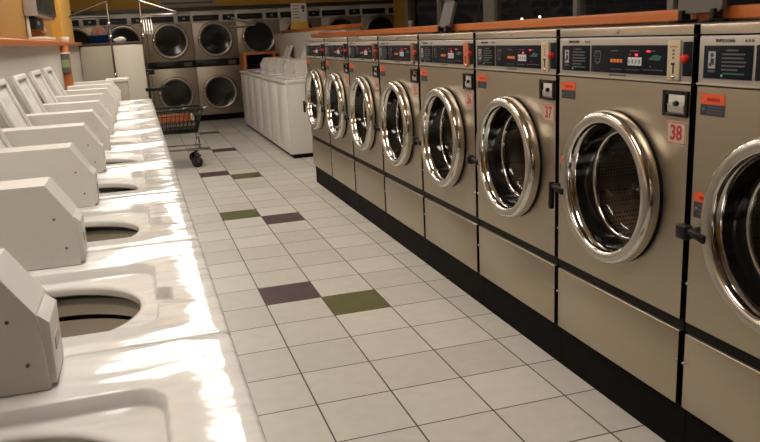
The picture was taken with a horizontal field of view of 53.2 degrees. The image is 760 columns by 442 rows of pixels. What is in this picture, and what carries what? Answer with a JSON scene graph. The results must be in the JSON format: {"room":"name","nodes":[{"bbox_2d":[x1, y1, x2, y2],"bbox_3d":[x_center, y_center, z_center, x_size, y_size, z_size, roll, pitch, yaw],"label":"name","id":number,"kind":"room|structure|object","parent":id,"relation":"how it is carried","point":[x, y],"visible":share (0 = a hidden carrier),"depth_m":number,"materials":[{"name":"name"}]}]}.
{"room":"laundry","nodes":[
{"label":"laundry","id":0,"kind":"room"},
{"bbox_2d":[0,0,52,38],"bbox_3d":[-1.883,-0.713,2.937,0.200,2.950,13.500,-7,14,-16],"label":"wall","id":1,"kind":"structure","parent":0,"point":[12,18],"depth_m":5.39,"materials":[{"name":"paint"}]},
{"bbox_2d":[22,0,55,32],"bbox_3d":[-2.917,-2.091,6.427,0.115,0.972,1.400,-7,14,-16],"label":"soap dispenser","id":2,"kind":"object","parent":1,"relation":"attached to","point":[38,11],"visible":1,"depth_m":6.08,"materials":[{"name":"grey paint"}]},
{"bbox_2d":[0,46,83,128],"bbox_3d":[-1.727,-0.032,3.333,0.160,1.425,12.450,-7,14,-16],"label":"wall","id":3,"kind":"structure","parent":0,"point":[14,60],"depth_m":4.78,"materials":[{"name":"beige paint"}]},
{"bbox_2d":[0,38,81,45],"bbox_3d":[-1.744,-0.743,3.163,0.200,0.037,12.450,-7,14,-16],"label":"shelf","id":4,"kind":"structure","parent":3,"relation":"on","point":[3,41],"depth_m":4.62,"materials":[{"name":"orange laminate"}]},
{"bbox_2d":[25,16,31,36],"bbox_3d":[-2.745,-1.499,5.931,0.027,0.198,0.028,-7,14,-16],"label":"conduit","id":5,"kind":"object","parent":4,"relation":"on","point":[26,17],"visible":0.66,"depth_m":5.92,"materials":[{"name":"white plastic"}]},
{"bbox_2d":[27,36,55,40],"bbox_3d":[-2.599,-1.400,5.851,0.120,0.030,0.880,-7,14,-16],"label":"tray","id":6,"kind":"object","parent":4,"relation":"on","point":[42,37],"visible":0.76,"depth_m":5.47,"materials":[{"name":"plastic"}]},
{"bbox_2d":[59,37,68,41],"bbox_3d":[-3.102,-1.784,7.461,0.080,0.050,0.220,-7,14,-16],"label":"dish","id":7,"kind":"object","parent":4,"relation":"on","point":[65,39],"visible":0.83,"depth_m":7.37,"materials":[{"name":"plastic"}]},
{"bbox_2d":[50,0,74,41],"bbox_3d":[-3.541,-2.014,8.530,0.100,2.950,1.550,-7,14,-16],"label":"wall","id":8,"kind":"structure","parent":0,"point":[62,26],"depth_m":8.00,"materials":[{"name":"yellow paint"}]},
{"bbox_2d":[69,0,392,14],"bbox_3d":[-3.417,-4.291,13.657,7.560,1.005,0.920,-7,14,-16],"label":"wall","id":9,"kind":"structure","parent":0,"point":[114,6],"depth_m":13.33,"materials":[{"name":"yellow paint"}]},
{"bbox_2d":[158,0,215,6],"bbox_3d":[-3.385,-3.960,13.261,0.980,0.400,0.018,-7,14,-16],"label":"wall sign","id":10,"kind":"object","parent":9,"relation":"attached to","point":[164,3],"visible":1,"depth_m":13.28,"materials":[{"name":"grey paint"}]},
{"bbox_2d":[393,0,414,27],"bbox_3d":[0.439,-3.467,13.603,0.120,2.950,0.800,-7,14,-16],"label":"wall","id":11,"kind":"structure","parent":0,"point":[398,5],"depth_m":13.52,"materials":[{"name":"yellow paint"}]},
{"bbox_2d":[160,118,665,441],"bbox_3d":[-0.611,-0.011,6.203,7.700,0.100,18.500,-7,14,-16],"label":"floor","id":12,"kind":"structure","parent":0,"point":[340,332],"depth_m":3.69,"materials":[{"name":"tile"}]},
{"bbox_2d":[60,46,73,89],"bbox_3d":[-2.756,-0.856,6.872,0.070,1.425,0.080,-7,14,-16],"label":"post","id":13,"kind":"object","parent":12,"relation":"on","point":[68,77],"visible":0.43,"depth_m":6.73,"materials":[{"name":"laminate"}]},
{"bbox_2d":[60,52,71,72],"bbox_3d":[-2.764,-1.390,6.671,0.095,0.178,0.060,-7,14,-16],"label":"box","id":14,"kind":"object","parent":13,"relation":"attached to","point":[65,59],"visible":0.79,"depth_m":6.65,"materials":[{"name":"grey plastic"}]},
{"bbox_2d":[71,15,97,80],"bbox_3d":[-5.276,-2.617,13.418,0.782,1.942,0.862,-7,14,-16],"label":"dryer","id":15,"kind":"object","parent":12,"relation":"on","point":[82,28],"visible":0.07,"depth_m":12.93,"materials":[{"name":"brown metal"}]},
{"bbox_2d":[0,78,172,167],"bbox_3d":[-1.284,-0.014,3.465,0.689,1.283,0.675,-7,14,-16],"label":"washer","id":16,"kind":"object","parent":12,"relation":"on","point":[11,110],"visible":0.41,"depth_m":3.52,"materials":[{"name":"white paint"}]},
{"bbox_2d":[9,73,166,146],"bbox_3d":[-1.488,-0.159,4.094,0.689,1.283,0.675,-7,14,-16],"label":"washer","id":17,"kind":"object","parent":12,"relation":"on","point":[21,83],"visible":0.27,"depth_m":4.14,"materials":[{"name":"white paint"}]},
{"bbox_2d":[0,123,182,198],"bbox_3d":[-1.079,0.132,2.836,0.689,1.283,0.675,-7,14,-16],"label":"washer","id":18,"kind":"object","parent":12,"relation":"on","point":[128,180],"visible":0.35,"depth_m":2.92,"materials":[{"name":"white paint"}]},
{"bbox_2d":[99,191,120,193],"bbox_3d":[-1.059,0.121,2.797,0.480,0.380,0.480,-7,14,-16],"label":"tub","id":19,"kind":"object","parent":18,"relation":"in","point":[103,191],"depth_m":2.96,"materials":[{"name":"white plastic"}]},
{"bbox_2d":[28,70,161,131],"bbox_3d":[-1.692,-0.304,4.723,0.689,1.283,0.675,-7,14,-16],"label":"washer","id":20,"kind":"object","parent":12,"relation":"on","point":[36,76],"visible":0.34,"depth_m":4.77,"materials":[{"name":"white paint"}]},
{"bbox_2d":[79,45,114,81],"bbox_3d":[-3.456,-1.469,9.509,0.360,1.416,0.680,-7,14,-16],"label":"cabinet","id":21,"kind":"object","parent":12,"relation":"on","point":[96,61],"visible":0.3,"depth_m":9.07,"materials":[{"name":"beige laminate"}]},
{"bbox_2d":[79,41,142,46],"bbox_3d":[-3.324,-2.199,9.424,0.739,0.028,0.740,-7,14,-16],"label":"countertop","id":22,"kind":"structure","parent":21,"relation":"on","point":[135,42],"depth_m":9.09,"materials":[{"name":"laminate"}]},
{"bbox_2d":[88,34,108,43],"bbox_3d":[-3.423,-2.222,9.268,0.244,0.100,0.284,-7,14,-16],"label":"laundry basket","id":23,"kind":"object","parent":22,"relation":"on","point":[104,38],"visible":0.87,"depth_m":9.15,"materials":[{"name":"blue plastic"}]},
{"bbox_2d":[91,26,106,34],"bbox_3d":[-3.428,-2.280,9.255,0.189,0.200,0.204,-7,14,-16],"label":"folded clothes","id":24,"kind":"object","parent":23,"relation":"in","point":[97,30],"visible":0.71,"depth_m":9.19,"materials":[{"name":"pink fabric"}]},
{"bbox_2d":[113,37,125,41],"bbox_3d":[-3.200,-2.231,9.325,0.156,0.068,0.175,-7,14,-16],"label":"cloth","id":25,"kind":"object","parent":22,"relation":"on","point":[119,39],"visible":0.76,"depth_m":9.26,"materials":[{"name":"fabric"}]},
{"bbox_2d":[0,143,198,250],"bbox_3d":[-0.875,0.277,2.207,0.689,1.283,0.675,-7,14,-16],"label":"washer","id":26,"kind":"object","parent":12,"relation":"on","point":[122,221],"visible":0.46,"depth_m":2.30,"materials":[{"name":"white paint"}]},
{"bbox_2d":[86,230,137,241],"bbox_3d":[-0.855,0.267,2.168,0.480,0.380,0.480,-7,14,-16],"label":"tub","id":27,"kind":"object","parent":26,"relation":"in","point":[100,235],"depth_m":2.34,"materials":[{"name":"white plastic"}]},
{"bbox_2d":[41,67,158,120],"bbox_3d":[-1.896,-0.450,5.351,0.689,1.283,0.675,-7,14,-16],"label":"washer","id":28,"kind":"object","parent":12,"relation":"on","point":[48,72],"visible":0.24,"depth_m":5.39,"materials":[{"name":"white paint"}]},
{"bbox_2d":[67,83,155,112],"bbox_3d":[-2.075,-0.513,6.008,0.645,1.108,0.675,-7,14,-16],"label":"washer","id":29,"kind":"object","parent":12,"relation":"on","point":[144,107],"visible":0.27,"depth_m":6.05,"materials":[{"name":"white paint"}]},
{"bbox_2d":[73,80,153,105],"bbox_3d":[-2.279,-0.658,6.636,0.645,1.108,0.675,-7,14,-16],"label":"washer","id":30,"kind":"object","parent":12,"relation":"on","point":[137,101],"visible":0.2,"depth_m":6.68,"materials":[{"name":"white paint"}]},
{"bbox_2d":[0,177,230,357],"bbox_3d":[-0.671,0.422,1.578,0.689,1.283,0.675,-7,14,-16],"label":"washer","id":31,"kind":"object","parent":12,"relation":"on","point":[108,299],"visible":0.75,"depth_m":1.68,"materials":[{"name":"white paint"}]},
{"bbox_2d":[57,298,140,337],"bbox_3d":[-0.651,0.412,1.539,0.480,0.380,0.480,-7,14,-16],"label":"tub","id":32,"kind":"object","parent":31,"relation":"in","point":[80,316],"depth_m":1.72,"materials":[{"name":"white plastic"}]},
{"bbox_2d":[106,77,129,100],"bbox_3d":[-2.396,-0.776,7.126,0.200,1.112,0.300,-7,14,-16],"label":"base cabinet","id":33,"kind":"object","parent":12,"relation":"on","point":[122,82],"visible":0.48,"depth_m":6.90,"materials":[{"name":"beige laminate"}]},
{"bbox_2d":[97,13,154,106],"bbox_3d":[-4.532,-2.708,13.639,0.782,1.942,0.862,-7,14,-16],"label":"dryer","id":34,"kind":"object","parent":12,"relation":"on","point":[126,25],"visible":0.27,"depth_m":13.13,"materials":[{"name":"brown metal"}]},
{"bbox_2d":[113,44,148,99],"bbox_3d":[-3.111,-1.512,9.611,0.356,1.416,0.680,-7,14,-16],"label":"cabinet","id":35,"kind":"object","parent":12,"relation":"on","point":[129,58],"visible":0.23,"depth_m":9.20,"materials":[{"name":"white metal"}]},
{"bbox_2d":[0,248,266,441],"bbox_3d":[-0.467,0.568,0.949,0.689,1.283,0.675,-7,14,-16],"label":"washer","id":36,"kind":"object","parent":12,"relation":"on","point":[195,389],"visible":1,"depth_m":1.08,"materials":[{"name":"white paint"}]},
{"bbox_2d":[68,0,206,166],"bbox_3d":[-2.689,-1.520,8.592,1.358,1.880,0.563,-7,14,-16],"label":"cart","id":37,"kind":"object","parent":12,"relation":"on","point":[195,157],"visible":0.52,"depth_m":8.57,"materials":[{"name":"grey metal"}]},
{"bbox_2d":[155,104,202,134],"bbox_3d":[-2.551,-1.147,8.723,1.002,0.276,0.563,-7,14,-16],"label":"basket","id":38,"kind":"object","parent":37,"relation":"on","point":[175,118],"depth_m":8.59,"materials":[{"name":"black metal"}]},
{"bbox_2d":[144,11,201,121],"bbox_3d":[-3.787,-2.800,13.859,0.782,1.942,0.862,-7,14,-16],"label":"dryer","id":39,"kind":"object","parent":12,"relation":"on","point":[170,45],"visible":0.88,"depth_m":13.47,"materials":[{"name":"brown metal"}]},
{"bbox_2d":[190,9,243,120],"bbox_3d":[-3.042,-2.892,14.080,0.782,1.942,0.862,-7,14,-16],"label":"dryer","id":40,"kind":"object","parent":12,"relation":"on","point":[215,43],"visible":0.97,"depth_m":13.72,"materials":[{"name":"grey metal"}]},
{"bbox_2d":[229,8,279,107],"bbox_3d":[-2.354,-2.971,14.261,0.914,1.942,0.906,-7,14,-16],"label":"dryer","id":41,"kind":"object","parent":12,"relation":"on","point":[260,36],"depth_m":13.80,"materials":[{"name":"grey metal"}]},
{"bbox_2d":[239,51,276,69],"bbox_3d":[-2.068,-2.318,13.130,0.570,1.192,0.600,-7,14,-16],"label":"folding table","id":42,"kind":"object","parent":12,"relation":"on","point":[247,60],"visible":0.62,"depth_m":13.16,"materials":[{"name":"orange laminate"}]},
{"bbox_2d":[240,57,282,128],"bbox_3d":[-1.902,-2.111,12.434,0.645,1.108,0.675,-7,14,-16],"label":"washer","id":43,"kind":"object","parent":12,"relation":"on","point":[263,65],"visible":0.23,"depth_m":12.25,"materials":[{"name":"white paint"}]},
{"bbox_2d":[245,45,292,133],"bbox_3d":[-1.681,-2.053,11.790,0.689,1.283,0.675,-7,14,-16],"label":"washer","id":44,"kind":"object","parent":12,"relation":"on","point":[271,64],"visible":0.28,"depth_m":11.66,"materials":[{"name":"white paint"}]},
{"bbox_2d":[251,58,300,138],"bbox_3d":[-1.494,-1.820,11.175,0.645,1.108,0.675,-7,14,-16],"label":"washer","id":45,"kind":"object","parent":12,"relation":"on","point":[280,63],"visible":0.31,"depth_m":10.98,"materials":[{"name":"white paint"}]},
{"bbox_2d":[258,45,305,143],"bbox_3d":[-1.272,-1.762,10.530,0.689,1.283,0.675,-7,14,-16],"label":"washer","id":46,"kind":"object","parent":12,"relation":"on","point":[289,65],"visible":0.27,"depth_m":10.39,"materials":[{"name":"white paint"}]},
{"bbox_2d":[266,60,306,150],"bbox_3d":[-1.085,-1.529,9.915,0.645,1.108,0.675,-7,14,-16],"label":"washer","id":47,"kind":"object","parent":12,"relation":"on","point":[298,70],"visible":0.27,"depth_m":9.74,"materials":[{"name":"white paint"}]},
{"bbox_2d":[275,66,312,157],"bbox_3d":[-0.880,-1.383,9.285,0.645,1.108,0.675,-7,14,-16],"label":"washer","id":48,"kind":"object","parent":12,"relation":"on","point":[296,135],"visible":0.52,"depth_m":8.99,"materials":[{"name":"white paint"}]},
{"bbox_2d":[278,6,320,33],"bbox_3d":[-1.553,-3.075,14.521,0.782,1.942,0.862,-7,14,-16],"label":"dryer","id":49,"kind":"object","parent":12,"relation":"on","point":[313,12],"visible":0.17,"depth_m":13.96,"materials":[{"name":"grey metal"}]},
{"bbox_2d":[320,4,360,29],"bbox_3d":[-0.808,-3.166,14.741,0.782,1.942,0.862,-7,14,-16],"label":"dryer","id":50,"kind":"object","parent":12,"relation":"on","point":[331,15],"visible":0.19,"depth_m":14.19,"materials":[{"name":"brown metal"}]},
{"bbox_2d":[303,35,388,195],"bbox_3d":[-0.244,-1.011,7.088,0.819,1.379,0.770,-7,14,-16],"label":"washer","id":51,"kind":"object","parent":12,"relation":"on","point":[316,77],"visible":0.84,"depth_m":6.95,"materials":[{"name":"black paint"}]},
{"bbox_2d":[321,34,415,213],"bbox_3d":[-0.013,-0.846,6.372,0.821,1.379,0.770,-7,14,-16],"label":"washer","id":52,"kind":"object","parent":12,"relation":"on","point":[337,83],"visible":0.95,"depth_m":6.23,"materials":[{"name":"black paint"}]},
{"bbox_2d":[360,3,393,29],"bbox_3d":[-0.064,-3.258,14.961,0.782,1.942,0.862,-7,14,-16],"label":"dryer","id":53,"kind":"object","parent":12,"relation":"on","point":[373,16],"visible":0.18,"depth_m":14.41,"materials":[{"name":"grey metal"}]},
{"bbox_2d":[344,32,463,235],"bbox_3d":[0.219,-0.680,5.657,0.821,1.379,0.770,-7,14,-16],"label":"washer","id":54,"kind":"object","parent":12,"relation":"on","point":[364,93],"visible":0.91,"depth_m":5.52,"materials":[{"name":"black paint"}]},
{"bbox_2d":[432,0,457,32],"bbox_3d":[0.482,-1.515,5.564,0.144,0.259,0.204,-7,14,-16],"label":"panel","id":55,"kind":"object","parent":54,"relation":"on","point":[449,8],"visible":1,"depth_m":5.53,"materials":[{"name":"grey plastic"}]},
{"bbox_2d":[373,30,514,264],"bbox_3d":[0.451,-0.515,4.942,0.821,1.379,0.770,-7,14,-16],"label":"washer","id":56,"kind":"object","parent":12,"relation":"on","point":[399,109],"visible":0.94,"depth_m":4.80,"materials":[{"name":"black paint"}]},
{"bbox_2d":[412,27,589,304],"bbox_3d":[0.683,-0.350,4.227,0.821,1.379,0.770,-7,14,-16],"label":"washer","id":57,"kind":"object","parent":12,"relation":"on","point":[448,112],"visible":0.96,"depth_m":4.08,"materials":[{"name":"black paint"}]},
{"bbox_2d":[466,22,711,361],"bbox_3d":[0.915,-0.184,3.512,0.821,1.379,0.770,-7,14,-16],"label":"washer","id":58,"kind":"object","parent":12,"relation":"on","point":[516,159],"visible":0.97,"depth_m":3.35,"materials":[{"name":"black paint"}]},
{"bbox_2d":[548,20,759,441],"bbox_3d":[1.148,-0.019,2.797,0.819,1.379,0.770,-7,14,-16],"label":"washer","id":59,"kind":"object","parent":12,"relation":"on","point":[628,95],"visible":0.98,"depth_m":2.63,"materials":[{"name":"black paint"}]},
{"bbox_2d":[668,0,729,22],"bbox_3d":[1.280,-0.957,3.033,0.105,0.314,0.255,-7,14,-16],"label":"panel","id":60,"kind":"object","parent":59,"relation":"on","point":[715,8],"visible":1,"depth_m":3.04,"materials":[{"name":"grey plastic"}]},
{"bbox_2d":[675,22,759,441],"bbox_3d":[1.379,0.146,2.082,0.821,1.379,0.770,-7,14,-16],"label":"washer","id":61,"kind":"object","parent":12,"relation":"on","point":[721,387],"visible":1,"depth_m":2.15,"materials":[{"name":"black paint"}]},
{"bbox_3d":[0.325,-2.004,10.836,0.560,1.452,2.700,-7,14,-16],"label":"countertop","id":62,"kind":"structure","parent":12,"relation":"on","visible":0},
{"bbox_2d":[408,20,412,26],"bbox_3d":[0.399,-2.568,9.890,0.072,0.088,0.072,-7,14,-16],"label":"paper cup","id":63,"kind":"object","parent":62,"relation":"on","point":[410,22],"visible":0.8,"depth_m":9.87,"materials":[{"name":"white paper"}]},
{"bbox_2d":[414,0,417,26],"bbox_3d":[0.538,-3.563,13.973,0.300,2.950,0.130,-7,14,-16],"label":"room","id":64,"kind":"structure","parent":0,"point":[415,1],"depth_m":13.89,"materials":[{"name":"laminate"}]},
{"bbox_2d":[274,17,759,57],"bbox_3d":[0.684,-0.874,6.155,0.380,1.470,15.600,-7,14,-16],"label":"wall","id":65,"kind":"structure","parent":0,"point":[758,18],"depth_m":9.84,"materials":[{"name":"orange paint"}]},
{"bbox_2d":[281,23,362,33],"bbox_3d":[-0.966,-2.850,11.298,0.240,0.055,4.300,-7,14,-16],"label":"ledge","id":66,"kind":"structure","parent":65,"relation":"on","point":[343,26],"depth_m":10.08,"materials":[{"name":"orange laminate"}]},
{"bbox_2d":[290,3,308,28],"bbox_3d":[-1.292,-3.271,12.117,0.298,0.400,0.060,-7,14,-16],"label":"sign","id":67,"kind":"object","parent":66,"relation":"on","point":[298,10],"visible":0.93,"depth_m":12.10,"materials":[{"name":"white paper"}]},
{"bbox_2d":[330,28,359,31],"bbox_3d":[-0.456,-2.413,9.719,0.180,0.084,0.830,-7,14,-16],"label":"ledge","id":68,"kind":"structure","parent":65,"relation":"on","point":[353,29],"depth_m":9.36,"materials":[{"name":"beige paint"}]},
{"bbox_2d":[311,4,759,37],"bbox_3d":[1.049,-1.150,4.379,0.260,0.050,12.200,-7,14,-16],"label":"countertop","id":69,"kind":"structure","parent":65,"relation":"on","point":[749,10],"depth_m":4.01,"materials":[{"name":"orange laminate"}]},
{"bbox_3d":[2.931,-1.639,5.711,0.150,2.950,16.150,-7,14,-16],"label":"wall","id":70,"kind":"structure","parent":0,"visible":0},
{"bbox_2d":[405,0,437,26],"bbox_3d":[0.721,-3.257,12.489,0.100,2.150,1.530,-7,14,-16],"label":"window","id":71,"kind":"structure","parent":70,"relation":"in","point":[407,2],"depth_m":13.11,"materials":[{"name":"glass"}]},
{"bbox_2d":[438,0,488,24],"bbox_3d":[1.223,-2.899,10.942,0.100,2.150,1.800,-7,14,-16],"label":"window","id":72,"kind":"structure","parent":70,"relation":"in","point":[440,2],"depth_m":10.21,"materials":[{"name":"glass"}]},
{"bbox_2d":[489,0,574,21],"bbox_3d":[1.814,-2.478,9.121,0.100,2.150,2.120,-7,14,-16],"label":"window","id":73,"kind":"structure","parent":70,"relation":"in","point":[494,5],"depth_m":9.94,"materials":[{"name":"glass"}]},
{"bbox_2d":[575,0,669,15],"bbox_3d":[2.367,-2.084,7.416,0.100,2.150,1.550,-7,14,-16],"label":"window","id":74,"kind":"structure","parent":70,"relation":"in","point":[579,4],"depth_m":8.09,"materials":[{"name":"glass"}]},
{"bbox_2d":[670,0,678,9],"bbox_3d":[3.045,-1.601,5.326,0.100,2.150,2.950,-7,14,-16],"label":"window","id":75,"kind":"structure","parent":70,"relation":"in","point":[673,3],"depth_m":6.66,"materials":[{"name":"glass"}]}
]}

